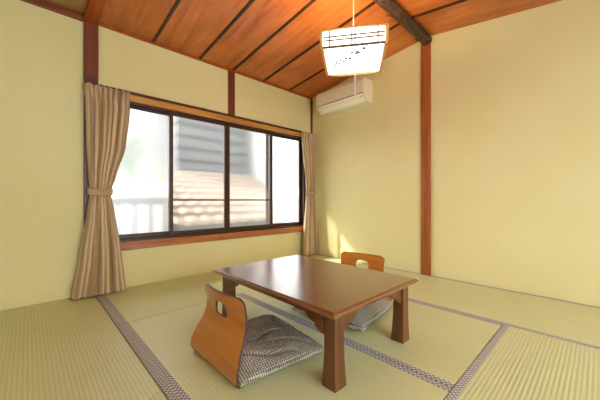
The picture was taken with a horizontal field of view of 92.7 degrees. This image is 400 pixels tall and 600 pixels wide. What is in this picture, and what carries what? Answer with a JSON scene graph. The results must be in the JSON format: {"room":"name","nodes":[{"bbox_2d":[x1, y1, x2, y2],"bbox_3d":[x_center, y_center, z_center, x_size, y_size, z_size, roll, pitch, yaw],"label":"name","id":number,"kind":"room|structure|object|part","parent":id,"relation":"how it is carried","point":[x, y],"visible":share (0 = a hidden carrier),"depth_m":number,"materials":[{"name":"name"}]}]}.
{"room":"japanese tatami room","nodes":[
{"label":"japanese tatami room","id":0,"kind":"room"},
{"bbox_2d":[0,0,310,310],"bbox_3d":[-1.689,-0.400,2.865,5.305,2.740,0.120,0,0,-44],"label":"wall","id":1,"kind":"structure","parent":0,"point":[42,78],"depth_m":2.46,"materials":[{"name":"paint"}]},
{"bbox_2d":[21,0,83,21],"bbox_3d":[-2.741,-1.617,1.762,2.260,0.060,0.032,0,0,-44],"label":"trim","id":2,"kind":"structure","parent":1,"relation":"attached to","point":[45,4],"depth_m":2.41,"materials":[{"name":"brown wood"}]},
{"bbox_2d":[83,20,98,77],"bbox_3d":[-1.882,-1.365,2.576,0.107,0.520,0.037,0,0,-44],"label":"trim","id":3,"kind":"structure","parent":1,"relation":"attached to","point":[90,30],"depth_m":2.56,"materials":[{"name":"brown wood"}]},
{"bbox_2d":[84,75,97,225],"bbox_3d":[-1.882,-0.127,2.576,0.105,1.957,0.036,0,0,-44],"label":"trim","id":4,"kind":"structure","parent":1,"relation":"attached to","point":[92,80],"depth_m":2.53,"materials":[{"name":"brown wood"}]},
{"bbox_2d":[84,0,105,24],"bbox_3d":[-0.235,-1.657,0.846,0.107,0.505,4.750,0,0,-44],"label":"trim","id":5,"kind":"structure","parent":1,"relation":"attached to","point":[93,11],"depth_m":2.44,"materials":[{"name":"brown wood"}]},
{"bbox_2d":[99,22,310,98],"bbox_3d":[-0.838,-1.615,3.582,2.793,0.026,0.020,0,0,-44],"label":"trim","id":6,"kind":"structure","parent":1,"relation":"attached to","point":[100,24],"depth_m":3.19,"materials":[{"name":"brown wood"}]},
{"bbox_2d":[98,84,312,133],"bbox_3d":[-0.831,-1.035,3.541,2.780,0.028,0.080,0,0,-44],"label":"rail","id":7,"kind":"object","parent":1,"relation":"attached to","point":[131,93],"visible":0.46,"depth_m":3.23,"materials":[{"name":"brown wood"}]},
{"bbox_2d":[70,82,129,299],"bbox_3d":[-1.780,-0.088,2.569,0.442,1.854,0.130,0,0,-44],"label":"curtain","id":8,"kind":"object","parent":7,"relation":"hanging from","point":[99,269],"visible":1,"depth_m":2.54,"materials":[{"name":"fabric"}]},
{"bbox_2d":[301,132,316,255],"bbox_3d":[0.126,-0.089,4.344,0.315,1.853,0.110,0,0,-44],"label":"curtain","id":9,"kind":"object","parent":7,"relation":"hanging from","point":[308,139],"visible":1,"depth_m":4.33,"materials":[{"name":"fabric"}]},
{"bbox_2d":[111,102,304,241],"bbox_3d":[-0.907,-0.280,3.585,2.630,1.370,0.116,0,0,-44],"label":"window","id":10,"kind":"structure","parent":1,"relation":"in","point":[180,174],"depth_m":3.33,"materials":[{"name":"clear glass"}]},
{"bbox_3d":[-1.629,-0.288,2.921,0.547,1.259,0.005,0,0,-44],"label":"pane","id":11,"kind":"part","parent":10,"relation":"part of","materials":[{"name":"clear glass"}]},
{"bbox_3d":[-1.629,-0.280,2.921,0.625,1.326,0.028,0,0,-44],"label":"sash","id":12,"kind":"part","parent":10,"relation":"part of","materials":[{"name":"clear glass"}]},
{"bbox_3d":[-1.160,-0.280,3.317,0.695,1.326,0.028,0,0,-44],"label":"sash","id":13,"kind":"part","parent":10,"relation":"part of","materials":[{"name":"clear glass"}]},
{"bbox_3d":[-1.160,-0.288,3.317,0.617,1.259,0.005,0,0,-44],"label":"pane","id":14,"kind":"part","parent":10,"relation":"part of","materials":[{"name":"clear glass"}]},
{"bbox_3d":[-0.655,-0.280,3.798,0.720,1.326,0.028,0,0,-44],"label":"sash","id":15,"kind":"part","parent":10,"relation":"part of","materials":[{"name":"clear glass"}]},
{"bbox_3d":[-0.655,-0.288,3.798,0.642,1.259,0.005,0,0,-44],"label":"pane","id":16,"kind":"part","parent":10,"relation":"part of","materials":[{"name":"clear glass"}]},
{"bbox_3d":[-0.233,-0.288,4.251,0.597,1.259,0.005,0,0,-44],"label":"pane","id":17,"kind":"part","parent":10,"relation":"part of","materials":[{"name":"clear glass"}]},
{"bbox_3d":[-0.233,-0.280,4.251,0.675,1.326,0.028,0,0,-44],"label":"sash","id":18,"kind":"part","parent":10,"relation":"part of","materials":[{"name":"glass"}]},
{"bbox_2d":[120,226,303,250],"bbox_3d":[-0.850,0.442,3.544,2.723,0.076,0.055,0,0,-44],"label":"trim","id":19,"kind":"structure","parent":1,"relation":"attached to","point":[130,245],"depth_m":3.25,"materials":[{"name":"brown wood"}]},
{"bbox_2d":[130,95,300,136],"bbox_3d":[-0.829,-0.990,3.569,2.788,0.056,0.052,0,0,-44],"label":"trim","id":20,"kind":"structure","parent":1,"relation":"attached to","point":[136,99],"depth_m":3.30,"materials":[{"name":"brown wood"}]},
{"bbox_2d":[228,70,234,114],"bbox_3d":[-0.856,-1.331,3.569,0.093,0.588,0.014,0,0,-44],"label":"trim","id":21,"kind":"structure","parent":1,"relation":"attached to","point":[231,75],"depth_m":3.56,"materials":[{"name":"brown wood"}]},
{"bbox_2d":[311,98,312,132],"bbox_3d":[0.184,-1.337,4.552,0.025,0.575,0.020,0,0,-44],"label":"trim","id":22,"kind":"structure","parent":1,"relation":"attached to","point":[311,98],"depth_m":4.54,"materials":[{"name":"brown wood"}]},
{"bbox_2d":[47,0,561,97],"bbox_3d":[-0.043,-1.687,1.050,5.185,0.486,4.780,0,0,-44],"label":"ceiling","id":23,"kind":"structure","parent":0,"point":[194,25],"depth_m":2.83,"materials":[{"name":"brown wood"}]},
{"bbox_2d":[152,0,180,42],"bbox_3d":[-0.887,-1.731,2.287,0.022,0.242,1.816,0,0,-44],"label":"trim","id":24,"kind":"structure","parent":23,"relation":"attached to","point":[177,2],"depth_m":2.65,"materials":[{"name":"brown wood"}]},
{"bbox_2d":[199,0,254,58],"bbox_3d":[-0.528,-1.731,2.629,0.022,0.242,1.816,0,0,-44],"label":"trim","id":25,"kind":"structure","parent":23,"relation":"attached to","point":[249,4],"depth_m":2.82,"materials":[{"name":"brown wood"}]},
{"bbox_2d":[232,0,315,70],"bbox_3d":[-0.217,-1.731,2.925,0.022,0.242,1.816,0,0,-44],"label":"trim","id":26,"kind":"structure","parent":23,"relation":"attached to","point":[311,2],"depth_m":2.94,"materials":[{"name":"brown wood"}]},
{"bbox_2d":[263,1,375,81],"bbox_3d":[0.123,-1.731,3.249,0.022,0.242,1.816,0,0,-44],"label":"trim","id":27,"kind":"structure","parent":23,"relation":"attached to","point":[373,2],"depth_m":3.20,"materials":[{"name":"brown wood"}]},
{"bbox_2d":[289,23,400,90],"bbox_3d":[0.464,-1.731,3.573,0.022,0.242,1.816,0,0,-44],"label":"trim","id":28,"kind":"structure","parent":23,"relation":"attached to","point":[397,24],"depth_m":3.85,"materials":[{"name":"brown wood"}]},
{"bbox_2d":[319,0,388,95],"bbox_3d":[0.429,-1.287,2.295,0.492,0.910,0.492,0,0,10],"label":"pendant lamp","id":29,"kind":"object","parent":23,"relation":"hanging from","point":[359,50],"visible":1,"depth_m":2.11,"materials":[{"name":"white paper"}]},
{"bbox_3d":[0.158,-1.180,2.109,0.028,0.140,0.028,0,0,11],"label":"corner post","id":30,"kind":"part","parent":29,"relation":"part of","materials":[{"name":"brown wood"}]},
{"bbox_3d":[0.207,-1.110,2.336,0.020,0.030,0.448,0,0,10],"label":"rail","id":31,"kind":"part","parent":29,"relation":"part of","materials":[{"name":"brown wood"}]},
{"bbox_3d":[0.387,-1.120,2.067,0.448,0.012,0.012,0,0,10],"label":"rail","id":32,"kind":"part","parent":29,"relation":"part of","materials":[{"name":"brown wood"}]},
{"bbox_3d":[0.470,-1.111,2.516,0.448,0.028,0.018,0,0,11],"label":"rail","id":33,"kind":"part","parent":29,"relation":"part of","materials":[{"name":"brown wood"}]},
{"bbox_2d":[324,43,383,74],"bbox_3d":[0.429,-1.107,2.295,0.444,0.022,0.444,0,0,10],"label":"diffuser","id":34,"kind":"object","parent":29,"relation":"attached to","point":[346,58],"depth_m":2.23,"materials":[{"name":"paper"}]},
{"bbox_3d":[0.387,-1.246,2.067,0.452,0.016,0.012,0,0,10],"label":"rail","id":35,"kind":"part","parent":29,"relation":"part of","materials":[{"name":"brown wood"}]},
{"bbox_3d":[0.388,-1.183,2.072,0.448,0.114,0.003,0,0,10],"label":"panel","id":36,"kind":"part","parent":29,"relation":"part of","materials":[{"name":"white paper"}]},
{"bbox_3d":[0.651,-1.110,2.253,0.020,0.030,0.448,0,0,10],"label":"rail","id":37,"kind":"part","parent":29,"relation":"part of","materials":[{"name":"brown wood"}]},
{"bbox_3d":[0.615,-1.180,2.024,0.028,0.140,0.028,0,0,10],"label":"corner post","id":38,"kind":"part","parent":29,"relation":"part of","materials":[{"name":"brown wood"}]},
{"bbox_2d":[411,0,467,18],"bbox_3d":[2.111,-1.640,1.844,0.022,0.424,2.960,0,0,-44],"label":"trim","id":39,"kind":"structure","parent":23,"relation":"attached to","point":[458,1],"depth_m":2.69,"materials":[{"name":"brown wood"}]},
{"bbox_2d":[313,0,599,306],"bbox_3d":[1.878,-0.455,2.879,0.120,2.850,4.780,0,0,-44],"label":"wall","id":40,"kind":"structure","parent":0,"point":[515,98],"depth_m":2.81,"materials":[{"name":"paint"}]},
{"bbox_2d":[316,78,372,115],"bbox_3d":[0.594,-1.416,3.984,0.215,0.292,0.830,0,0,-44],"label":"air conditioner","id":41,"kind":"object","parent":40,"relation":"attached to","point":[339,99],"visible":1,"depth_m":3.85,"materials":[{"name":"beige plastic"}]},
{"bbox_3d":[0.522,-1.462,3.915,0.016,0.183,0.806,0,0,-44],"label":"panel","id":42,"kind":"part","parent":41,"relation":"part of","materials":[{"name":"beige plastic"}]},
{"bbox_2d":[373,0,431,45],"bbox_3d":[0.359,-1.797,2.221,2.984,0.127,0.124,0,0,-43],"label":"trim","id":43,"kind":"structure","parent":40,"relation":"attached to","point":[393,10],"depth_m":2.81,"materials":[{"name":"wood"}]},
{"bbox_2d":[421,42,430,275],"bbox_3d":[1.430,-0.479,3.247,0.024,2.662,0.105,0,0,-44],"label":"trim","id":44,"kind":"structure","parent":40,"relation":"attached to","point":[425,50],"depth_m":3.23,"materials":[{"name":"brown wood"}]},
{"bbox_3d":[-0.043,0.925,1.050,5.185,0.089,4.780,0,0,-44],"label":"floor","id":45,"kind":"structure","parent":0,"visible":0},
{"bbox_2d":[0,296,160,399],"bbox_3d":[-1.580,0.865,1.619,0.918,0.030,1.831,0,0,-44],"label":"mat","id":46,"kind":"object","parent":45,"relation":"on","point":[63,349],"visible":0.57,"depth_m":1.55,"materials":[{"name":"beige wicker"}]},
{"bbox_2d":[145,392,166,399],"bbox_3d":[-0.314,0.865,0.290,0.918,0.030,1.827,0,0,-44],"label":"mat","id":47,"kind":"object","parent":45,"relation":"on","point":[160,396],"visible":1,"depth_m":1.23,"materials":[{"name":"beige wicker"}]},
{"bbox_2d":[95,272,252,326],"bbox_3d":[-0.867,0.864,2.932,1.915,0.032,0.912,0,0,-44],"label":"mat","id":48,"kind":"object","parent":45,"relation":"on","point":[138,302],"visible":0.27,"depth_m":2.49,"materials":[{"name":"wicker"}]},
{"bbox_2d":[117,294,450,399],"bbox_3d":[-0.279,0.864,1.613,0.947,0.032,1.796,0,0,-44],"label":"mat","id":49,"kind":"object","parent":45,"relation":"on","point":[161,342],"visible":0.73,"depth_m":1.41,"materials":[{"name":"wicker"}]},
{"bbox_2d":[191,283,246,388],"bbox_3d":[-0.316,0.656,1.560,0.366,0.382,0.484,0,0,-44],"label":"chair","id":50,"kind":"object","parent":49,"relation":"on","point":[218,338],"visible":0.8,"depth_m":1.41,"materials":[{"name":"brown wood"}]},
{"bbox_2d":[238,314,323,386],"bbox_3d":[-0.229,0.787,1.630,0.516,0.097,0.596,0,0,-37],"label":"floor cushion","id":51,"kind":"object","parent":49,"relation":"on","point":[272,344],"visible":0.76,"depth_m":1.48,"materials":[{"name":"grey fabric"}]},
{"bbox_2d":[213,255,417,392],"bbox_3d":[0.060,0.665,1.867,0.801,0.370,1.085,0,0,-44],"label":"table","id":52,"kind":"object","parent":49,"relation":"on","point":[331,294],"visible":0.95,"depth_m":1.64,"materials":[{"name":"brown wood"}]},
{"bbox_3d":[-0.490,0.682,1.990,0.082,0.336,0.082,0,0,-44],"label":"leg","id":53,"kind":"part","parent":52,"relation":"part of","materials":[{"name":"brown wood"}]},
{"bbox_3d":[0.157,0.682,1.312,0.082,0.336,0.082,0,0,-44],"label":"leg","id":54,"kind":"part","parent":52,"relation":"part of","materials":[{"name":"brown wood"}]},
{"bbox_3d":[0.609,0.682,1.743,0.082,0.336,0.082,0,0,-44],"label":"leg","id":55,"kind":"part","parent":52,"relation":"part of","materials":[{"name":"brown wood"}]},
{"bbox_2d":[301,254,425,278],"bbox_3d":[0.477,0.864,3.589,0.924,0.032,1.814,0,0,-44],"label":"mat","id":56,"kind":"object","parent":45,"relation":"on","point":[322,257],"visible":0.26,"depth_m":3.54,"materials":[{"name":"wicker"}]},
{"bbox_2d":[239,290,501,390],"bbox_3d":[0.416,0.864,2.276,0.962,0.032,1.796,0,0,-44],"label":"mat","id":57,"kind":"object","parent":45,"relation":"on","point":[442,345],"visible":0.4,"depth_m":1.75,"materials":[{"name":"wicker"}]},
{"bbox_2d":[292,298,392,330],"bbox_3d":[0.343,0.772,2.170,0.580,0.126,0.580,0,0,38],"label":"floor cushion","id":58,"kind":"object","parent":57,"relation":"on","point":[364,317],"visible":0.24,"depth_m":1.94,"materials":[{"name":"grey fabric"}]},
{"bbox_2d":[341,251,391,300],"bbox_3d":[0.468,0.656,2.392,0.484,0.382,0.366,0,0,37],"label":"chair","id":59,"kind":"object","parent":57,"relation":"on","point":[375,262],"visible":0.33,"depth_m":2.47,"materials":[{"name":"brown wood"}]},
{"bbox_2d":[408,275,599,349],"bbox_3d":[1.739,0.864,2.263,0.924,0.032,1.834,0,0,-44],"label":"mat","id":60,"kind":"object","parent":45,"relation":"on","point":[577,323],"visible":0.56,"depth_m":2.26,"materials":[{"name":"wicker"}]},
{"bbox_2d":[444,324,599,399],"bbox_3d":[1.041,0.864,0.991,1.829,0.032,0.914,0,0,-44],"label":"mat","id":61,"kind":"object","parent":45,"relation":"on","point":[516,364],"visible":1,"depth_m":1.43,"materials":[{"name":"wicker"}]}
]}

